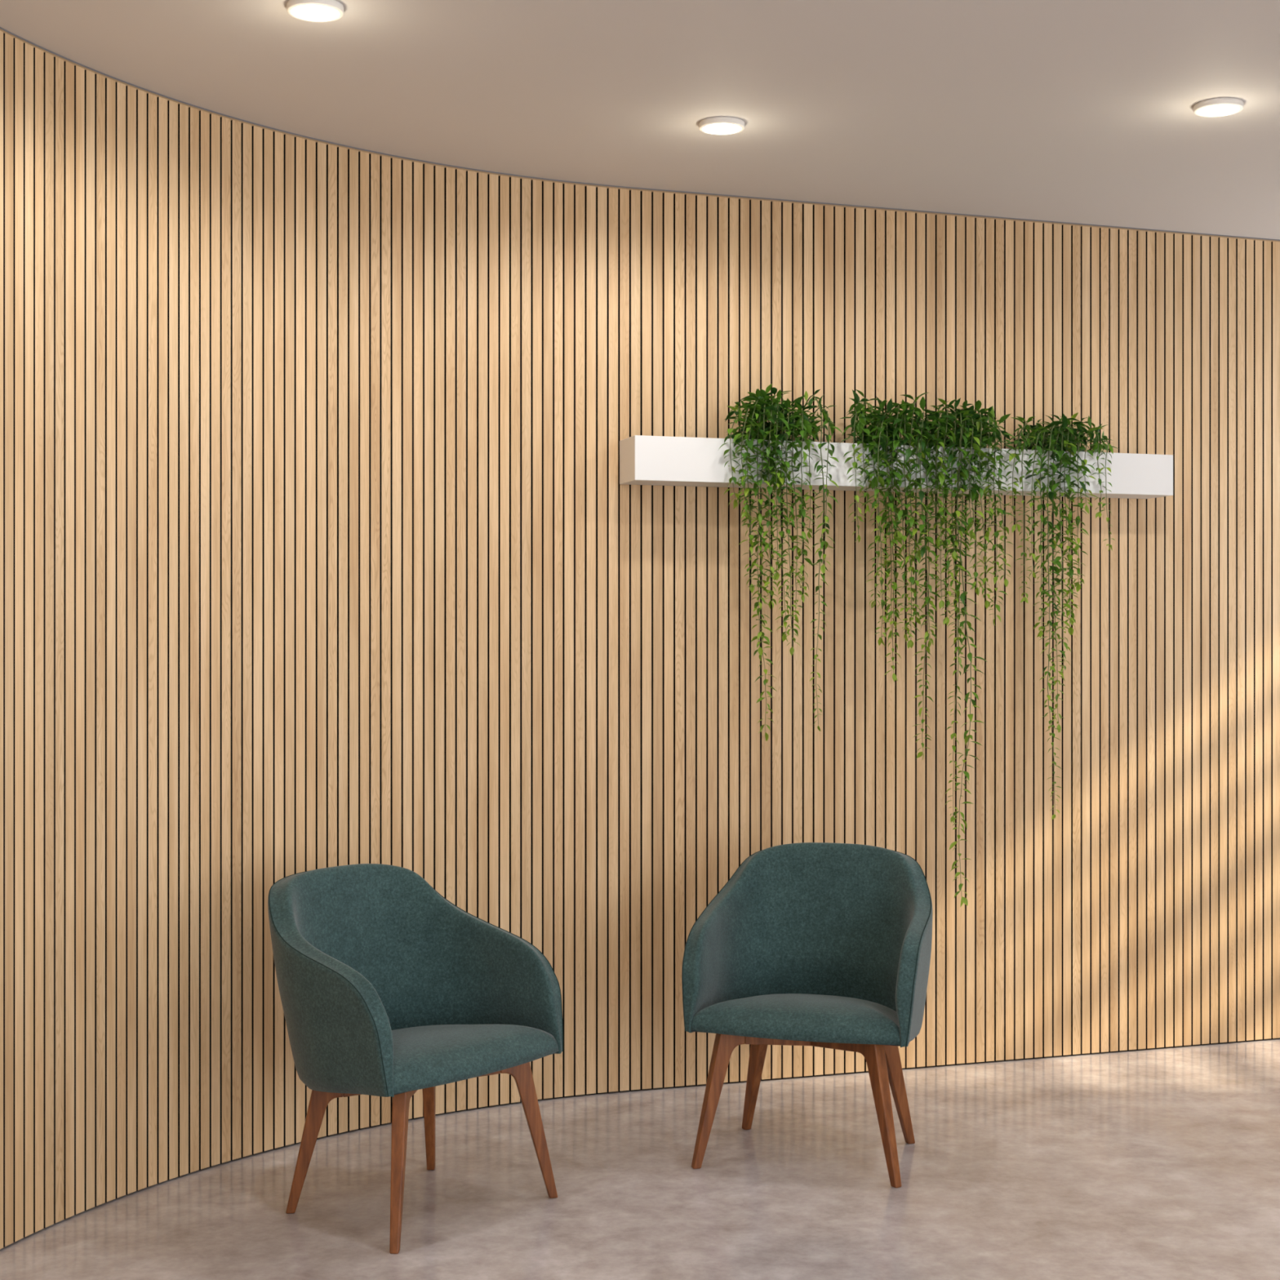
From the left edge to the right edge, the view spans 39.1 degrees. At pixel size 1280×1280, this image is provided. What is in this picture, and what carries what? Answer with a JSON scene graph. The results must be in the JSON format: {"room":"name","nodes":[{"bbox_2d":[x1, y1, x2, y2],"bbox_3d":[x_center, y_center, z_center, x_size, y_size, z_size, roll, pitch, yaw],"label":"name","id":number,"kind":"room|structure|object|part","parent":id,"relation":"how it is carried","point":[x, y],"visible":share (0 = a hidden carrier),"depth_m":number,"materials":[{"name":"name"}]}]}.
{"room":"lobby","nodes":[
{"label":"lobby","id":0,"kind":"room"},
{"bbox_2d":[0,30,1279,1248],"bbox_3d":[-0.434,-0.001,2.880,3.330,2.802,10.861,0,0,29],"label":"wall","id":1,"kind":"structure","parent":0,"point":[322,544],"depth_m":5.46,"materials":[{"name":"brown wood"}]},
{"bbox_2d":[0,26,1279,241],"bbox_3d":[-0.386,-1.396,2.841,3.228,0.004,10.730,0,0,29],"label":"trim","id":2,"kind":"structure","parent":1,"relation":"attached to","point":[3,31],"depth_m":5.52,"materials":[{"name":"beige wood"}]},
{"bbox_2d":[619,435,1173,498],"bbox_3d":[0.856,-0.548,5.777,1.881,0.135,0.157,0,0,-18],"label":"wall planter","id":3,"kind":"object","parent":1,"relation":"attached to","point":[656,460],"visible":0.69,"depth_m":5.63,"materials":[{"name":"white"}]},
{"bbox_2d":[718,383,842,741],"bbox_3d":[0.407,-0.239,5.585,0.396,1.099,0.290,0,0,-18],"label":"trailing plant","id":4,"kind":"object","parent":3,"relation":"in","point":[774,411],"visible":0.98,"depth_m":5.52,"materials":[{"name":"green plant"}]},
{"bbox_2d":[840,389,1016,906],"bbox_3d":[0.886,0.027,5.738,0.617,1.632,0.302,0,0,-18],"label":"trailing plant","id":5,"kind":"object","parent":3,"relation":"in","point":[881,432],"visible":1,"depth_m":5.67,"materials":[{"name":"green plant"}]},
{"bbox_2d":[1004,413,1118,819],"bbox_3d":[1.340,-0.084,5.890,0.453,1.325,0.287,0,0,-18],"label":"trailing plant","id":6,"kind":"object","parent":3,"relation":"in","point":[1065,441],"visible":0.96,"depth_m":5.82,"materials":[{"name":"green plant"}]},
{"bbox_2d":[0,0,1279,239],"bbox_3d":[1.016,-1.462,1.950,5.767,0.120,10.900,0,0,0],"label":"ceiling","id":7,"kind":"structure","parent":0,"point":[1068,111],"depth_m":4.59,"materials":[{"name":"grey paint"}]},
{"bbox_2d":[286,0,343,22],"bbox_3d":[-0.718,-1.394,3.980,0.125,0.016,0.125,0,0,0],"label":"recessed light","id":8,"kind":"object","parent":7,"relation":"in","point":[311,11],"visible":1,"depth_m":3.96,"materials":[{"name":"white plastic"}]},
{"bbox_2d":[291,4,339,21],"bbox_3d":[-0.718,-1.387,3.980,0.106,0.001,0.106,0,0,0],"label":"diffuser","id":9,"kind":"object","parent":8,"relation":"attached to","point":[303,12],"depth_m":3.98,"materials":[{"name":"white plastic"}]},
{"bbox_2d":[698,116,744,135],"bbox_3d":[0.222,-1.394,4.884,0.125,0.016,0.125,0,0,0],"label":"recessed light","id":10,"kind":"object","parent":7,"relation":"in","point":[719,126],"visible":1,"depth_m":4.86,"materials":[{"name":"white plastic"}]},
{"bbox_2d":[702,123,741,134],"bbox_3d":[0.222,-1.387,4.884,0.106,0.001,0.106,0,0,0],"label":"diffuser","id":11,"kind":"object","parent":10,"relation":"attached to","point":[708,128],"depth_m":4.88,"materials":[{"name":"white plastic"}]},
{"bbox_2d":[1193,97,1243,117],"bbox_3d":[1.515,-1.394,4.714,0.125,0.016,0.125,0,0,0],"label":"recessed light","id":12,"kind":"object","parent":7,"relation":"in","point":[1215,107],"visible":1,"depth_m":4.69,"materials":[{"name":"white plastic"}]},
{"bbox_2d":[1197,104,1239,116],"bbox_3d":[1.515,-1.387,4.714,0.106,0.001,0.106,0,0,0],"label":"diffuser","id":13,"kind":"object","parent":12,"relation":"attached to","point":[1203,110],"depth_m":4.71,"materials":[{"name":"white plastic"}]},
{"bbox_2d":[0,1038,1279,1279],"bbox_3d":[1.016,1.460,1.950,5.767,0.120,10.900,0,0,0],"label":"floor","id":14,"kind":"structure","parent":0,"point":[1159,1163],"depth_m":4.56,"materials":[{"name":"concrete"}]},
{"bbox_2d":[267,863,563,1253],"bbox_3d":[-0.589,0.992,4.485,0.584,0.817,0.631,0,0,40],"label":"armchair","id":15,"kind":"object","parent":14,"relation":"on","point":[388,987],"visible":1,"depth_m":4.51,"materials":[{"name":"teal fabric"}]},
{"bbox_3d":[-0.797,1.242,4.410,0.138,0.315,0.033,0,0,-9],"label":"leg","id":16,"kind":"part","parent":15,"relation":"part of","materials":[{"name":"brown wood"}]},
{"bbox_3d":[-0.558,1.222,4.176,0.033,0.356,0.146,0,0,2],"label":"leg","id":17,"kind":"part","parent":15,"relation":"part of","materials":[{"name":"brown wood"}]},
{"bbox_3d":[-0.552,1.082,4.441,0.031,0.075,0.386,0,0,1],"label":"cross rail","id":18,"kind":"part","parent":15,"relation":"part of","materials":[{"name":"brown wood"}]},
{"bbox_3d":[-0.596,0.842,4.491,0.566,0.518,0.631,0,0,40],"label":"backrest","id":19,"kind":"part","parent":15,"relation":"part of","materials":[{"name":"teal fabric"}]},
{"bbox_3d":[-0.539,1.082,4.457,0.266,0.075,0.316,0,0,40],"label":"cross rail","id":20,"kind":"part","parent":15,"relation":"part of","materials":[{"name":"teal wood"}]},
{"bbox_3d":[-0.551,1.242,4.703,0.033,0.315,0.138,0,0,-1],"label":"leg","id":21,"kind":"part","parent":15,"relation":"part of","materials":[{"name":"brown wood"}]},
{"bbox_3d":[-0.557,1.028,4.458,0.501,0.136,0.581,0,0,40],"label":"seat","id":22,"kind":"part","parent":15,"relation":"part of","materials":[{"name":"teal fabric"}]},
{"bbox_3d":[-0.279,1.222,4.509,0.146,0.356,0.033,0,0,-13],"label":"leg","id":23,"kind":"part","parent":15,"relation":"part of","materials":[{"name":"brown wood"}]},
{"bbox_2d":[681,842,933,1187],"bbox_3d":[0.482,0.992,4.939,0.631,0.817,0.584,0,0,18],"label":"armchair","id":24,"kind":"object","parent":14,"relation":"on","point":[820,944],"visible":1,"depth_m":5.04,"materials":[{"name":"teal fabric"}]},
{"bbox_3d":[0.207,1.222,4.794,0.146,0.356,0.033,0,0,-20],"label":"leg","id":25,"kind":"part","parent":24,"relation":"part of","materials":[{"name":"brown wood"}]},
{"bbox_3d":[0.335,1.242,5.103,0.033,0.315,0.138,0,0,-31],"label":"leg","id":26,"kind":"part","parent":24,"relation":"part of","materials":[{"name":"brown wood"}]},
{"bbox_3d":[0.456,1.082,4.888,0.386,0.075,0.031,0,0,-21],"label":"cross rail","id":27,"kind":"part","parent":24,"relation":"part of","materials":[{"name":"brown wood"}]},
{"bbox_3d":[0.470,1.028,4.899,0.580,0.136,0.501,0,0,18],"label":"seat","id":28,"kind":"part","parent":24,"relation":"part of","materials":[{"name":"teal fabric"}]},
{"bbox_3d":[0.485,0.842,4.947,0.631,0.518,0.566,0,0,18],"label":"backrest","id":29,"kind":"part","parent":24,"relation":"part of","materials":[{"name":"teal fabric"}]},
{"bbox_3d":[0.475,1.082,4.882,0.031,0.075,0.386,0,0,-33],"label":"cross rail","id":30,"kind":"part","parent":24,"relation":"part of","materials":[{"name":"brown wood"}]},
{"bbox_3d":[0.621,1.222,4.660,0.033,0.356,0.146,0,0,-35],"label":"leg","id":31,"kind":"part","parent":24,"relation":"part of","materials":[{"name":"brown wood"}]},
{"bbox_3d":[0.698,1.242,4.985,0.138,0.315,0.033,0,0,-23],"label":"leg","id":32,"kind":"part","parent":24,"relation":"part of","materials":[{"name":"brown wood"}]}
]}

